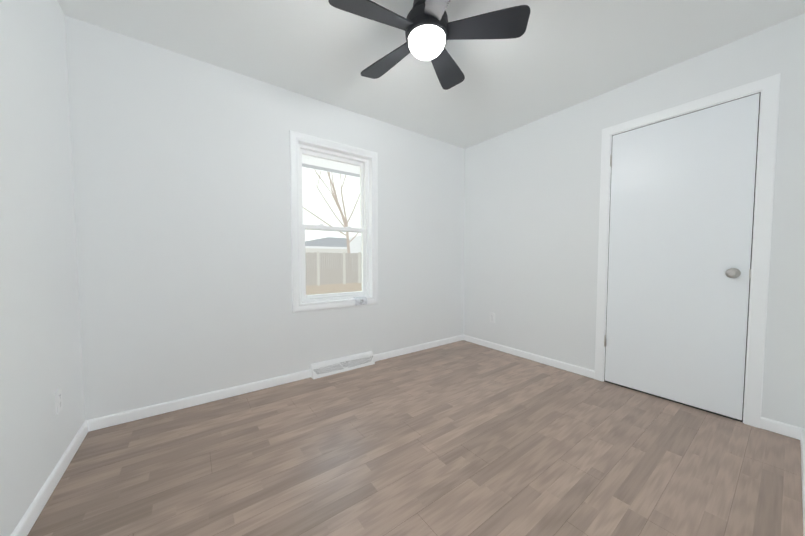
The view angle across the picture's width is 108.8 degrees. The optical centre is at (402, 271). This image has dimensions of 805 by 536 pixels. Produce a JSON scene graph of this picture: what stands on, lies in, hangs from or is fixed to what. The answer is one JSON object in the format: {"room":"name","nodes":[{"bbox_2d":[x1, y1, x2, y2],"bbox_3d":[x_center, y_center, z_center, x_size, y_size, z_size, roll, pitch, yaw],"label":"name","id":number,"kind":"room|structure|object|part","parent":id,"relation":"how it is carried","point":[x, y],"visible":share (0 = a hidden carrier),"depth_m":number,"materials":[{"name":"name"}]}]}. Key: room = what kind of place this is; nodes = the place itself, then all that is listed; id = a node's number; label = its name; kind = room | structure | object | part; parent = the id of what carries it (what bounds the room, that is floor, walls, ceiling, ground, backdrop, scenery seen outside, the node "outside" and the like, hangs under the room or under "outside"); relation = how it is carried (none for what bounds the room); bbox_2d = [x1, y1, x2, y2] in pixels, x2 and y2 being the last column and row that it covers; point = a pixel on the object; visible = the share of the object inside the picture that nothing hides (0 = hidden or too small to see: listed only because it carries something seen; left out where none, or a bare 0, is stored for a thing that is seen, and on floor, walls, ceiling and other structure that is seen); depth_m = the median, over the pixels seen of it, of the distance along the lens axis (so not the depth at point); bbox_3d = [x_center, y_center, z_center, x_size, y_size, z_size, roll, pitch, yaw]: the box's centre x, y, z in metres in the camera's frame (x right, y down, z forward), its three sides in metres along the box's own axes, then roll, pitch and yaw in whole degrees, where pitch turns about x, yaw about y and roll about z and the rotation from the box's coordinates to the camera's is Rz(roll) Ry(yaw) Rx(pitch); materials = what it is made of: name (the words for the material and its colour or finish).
{"room":"empty bedroom","nodes":[
{"label":"empty bedroom","id":0,"kind":"room"},
{"bbox_2d":[0,0,84,535],"bbox_3d":[-1.219,-0.197,0.638,0.120,2.440,2.869,-2,3,-36],"label":"wall","id":1,"kind":"structure","parent":0,"point":[40,349],"depth_m":1.25,"materials":[{"name":"white paint"}]},
{"bbox_2d":[11,419,90,535],"bbox_3d":[-1.163,0.984,0.727,0.013,0.072,2.559,-2,3,-36],"label":"baseboard","id":2,"kind":"structure","parent":1,"relation":"attached to","point":[24,526],"depth_m":1.28,"materials":[{"name":"white wood"}]},
{"bbox_2d":[55,387,62,414],"bbox_3d":[-1.683,0.631,1.413,0.008,0.115,0.070,-2,3,-36],"label":"electrical outlet","id":3,"kind":"object","parent":1,"relation":"attached to","point":[58,400],"visible":0.98,"depth_m":1.40,"materials":[{"name":"white plastic"}]},
{"bbox_2d":[65,16,464,419],"bbox_3d":[-0.616,-0.293,2.763,3.613,2.440,0.160,-2,3,-36],"label":"wall","id":4,"kind":"structure","parent":0,"point":[181,173],"depth_m":2.09,"materials":[{"name":"white paint"}]},
{"bbox_2d":[91,369,310,430],"bbox_3d":[-1.356,0.919,2.164,1.346,0.072,0.013,-2,3,-36],"label":"baseboard","id":5,"kind":"structure","parent":4,"relation":"attached to","point":[98,423],"depth_m":2.05,"materials":[{"name":"white wood"}]},
{"bbox_2d":[302,154,359,177],"bbox_3d":[0.205,-1.310,3.819,10.000,0.222,0.640,-2,3,-36],"label":"roof eave","id":6,"kind":"object","parent":4,"relation":"attached to","point":[342,168],"depth_m":3.27},
{"bbox_2d":[289,130,377,312],"bbox_3d":[-0.637,-0.426,2.727,0.850,1.520,0.173,-2,3,-36],"label":"window","id":7,"kind":"structure","parent":4,"relation":"in","point":[363,164],"depth_m":2.69,"materials":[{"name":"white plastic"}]},
{"bbox_2d":[354,296,367,305],"bbox_3d":[-0.417,0.283,2.823,0.144,0.076,0.064,-2,3,-36],"label":"window crank","id":8,"kind":"object","parent":7,"relation":"attached to","point":[361,300],"visible":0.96,"depth_m":2.81,"materials":[{"name":"white plastic"}]},
{"bbox_2d":[311,351,374,379],"bbox_3d":[-0.547,0.870,2.725,0.622,0.121,0.066,-2,3,-36],"label":"air vent","id":9,"kind":"object","parent":4,"relation":"in","point":[335,366],"visible":1,"depth_m":2.69,"materials":[{"name":"white metal"}]},
{"bbox_2d":[374,335,462,361],"bbox_3d":[0.224,0.867,3.326,1.328,0.072,0.013,-2,3,-36],"label":"baseboard","id":10,"kind":"structure","parent":4,"relation":"attached to","point":[394,353],"depth_m":3.27,"materials":[{"name":"white wood"}]},
{"bbox_2d":[27,340,802,535],"bbox_3d":[0.241,1.038,1.658,3.973,0.120,3.049,-2,3,-36],"label":"floor","id":11,"kind":"structure","parent":0,"point":[462,438],"depth_m":1.48,"materials":[{"name":"brown wood"}]},
{"bbox_2d":[57,0,804,148],"bbox_3d":[0.199,-1.522,1.599,3.973,0.120,3.189,-2,3,-36],"label":"ceiling","id":12,"kind":"structure","parent":0,"point":[557,56],"depth_m":1.89,"materials":[{"name":"white paint"}]},
{"bbox_2d":[328,0,529,89],"bbox_3d":[0.108,-1.316,1.563,1.004,0.288,1.000,-2,3,-36],"label":"fan","id":13,"kind":"object","parent":12,"relation":"hanging from","point":[428,28],"visible":1,"depth_m":1.50,"materials":[{"name":"black plastic"}]},
{"bbox_3d":[0.131,-1.254,1.561,0.200,0.164,0.200,-2,3,-36],"label":"light globe","id":14,"kind":"part","parent":13,"relation":"part of","materials":[{"name":"white glass"}]},
{"bbox_2d":[463,13,804,428],"bbox_3d":[1.594,-0.290,2.707,0.120,2.440,2.869,-2,3,-36],"label":"wall","id":15,"kind":"structure","parent":0,"point":[531,214],"depth_m":2.60,"materials":[{"name":"white paint"}]},
{"bbox_2d":[490,313,494,322],"bbox_3d":[1.051,0.539,3.374,0.008,0.115,0.070,-2,3,-36],"label":"electrical outlet","id":16,"kind":"object","parent":15,"relation":"attached to","point":[492,317],"visible":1,"depth_m":3.37,"materials":[{"name":"white plastic"}]},
{"bbox_2d":[463,334,594,378],"bbox_3d":[1.234,0.876,3.137,0.013,0.072,1.516,-2,3,-36],"label":"baseboard","id":17,"kind":"structure","parent":15,"relation":"attached to","point":[575,369],"depth_m":2.96,"materials":[{"name":"white wood"}]},
{"bbox_2d":[604,93,759,419],"bbox_3d":[1.945,-0.083,2.110,0.104,2.055,0.777,-2,3,-36],"label":"door","id":18,"kind":"structure","parent":15,"relation":"in","point":[681,219],"depth_m":2.05,"materials":[{"name":"white wood"}]},
{"bbox_2d":[594,73,780,427],"bbox_3d":[2.003,0.041,2.155,0.132,2.459,0.914,-2,3,-36],"label":"door frame","id":19,"kind":"structure","parent":15,"relation":"attached to","point":[769,87],"depth_m":1.80,"materials":[{"name":"white wood"}]},
{"bbox_2d":[795,426,804,535],"bbox_3d":[0.963,0.986,0.674,3.373,0.072,0.013,-2,3,-36],"label":"baseboard","id":20,"kind":"structure","parent":15,"relation":"attached to","point":[799,432],"depth_m":1.42,"materials":[{"name":"white wood"}]},
{"label":"outside","id":21,"kind":"structure","parent":0,"visible":0},
{"bbox_2d":[306,269,361,294],"bbox_3d":[-14.569,-0.875,48.403,85.000,0.050,89.820,-2,3,-36],"label":"lawn","id":22,"kind":"structure","parent":21,"point":[330,289],"depth_m":12.43,"materials":[{"name":"beige plant"}]},
{"bbox_2d":[305,237,346,268],"bbox_3d":[-10.340,-2.771,41.304,14.600,4.365,10.120,-2,3,-36],"label":"house","id":23,"kind":"structure","parent":22,"relation":"on","point":[312,247],"depth_m":36.84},
{"bbox_2d":[303,168,359,252],"bbox_3d":[-5.022,-5.722,19.220,11.627,12.250,5.661,-2,3,-36],"label":"tree","id":24,"kind":"object","parent":22,"relation":"on","point":[345,222],"depth_m":19.84,"materials":[{"name":"brown plant"}]},
{"bbox_2d":[305,251,361,285],"bbox_3d":[-2.998,-0.199,14.564,11.512,1.625,0.166,-2,3,-36],"label":"fence","id":25,"kind":"object","parent":22,"relation":"on","point":[344,276],"depth_m":14.28,"materials":[{"name":"beige wood"}]},
{"bbox_2d":[349,236,360,265],"bbox_3d":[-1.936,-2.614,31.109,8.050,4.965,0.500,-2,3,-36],"label":"house","id":26,"kind":"structure","parent":22,"relation":"on","point":[357,249],"depth_m":28.78,"materials":[{"name":"white"}]}
]}

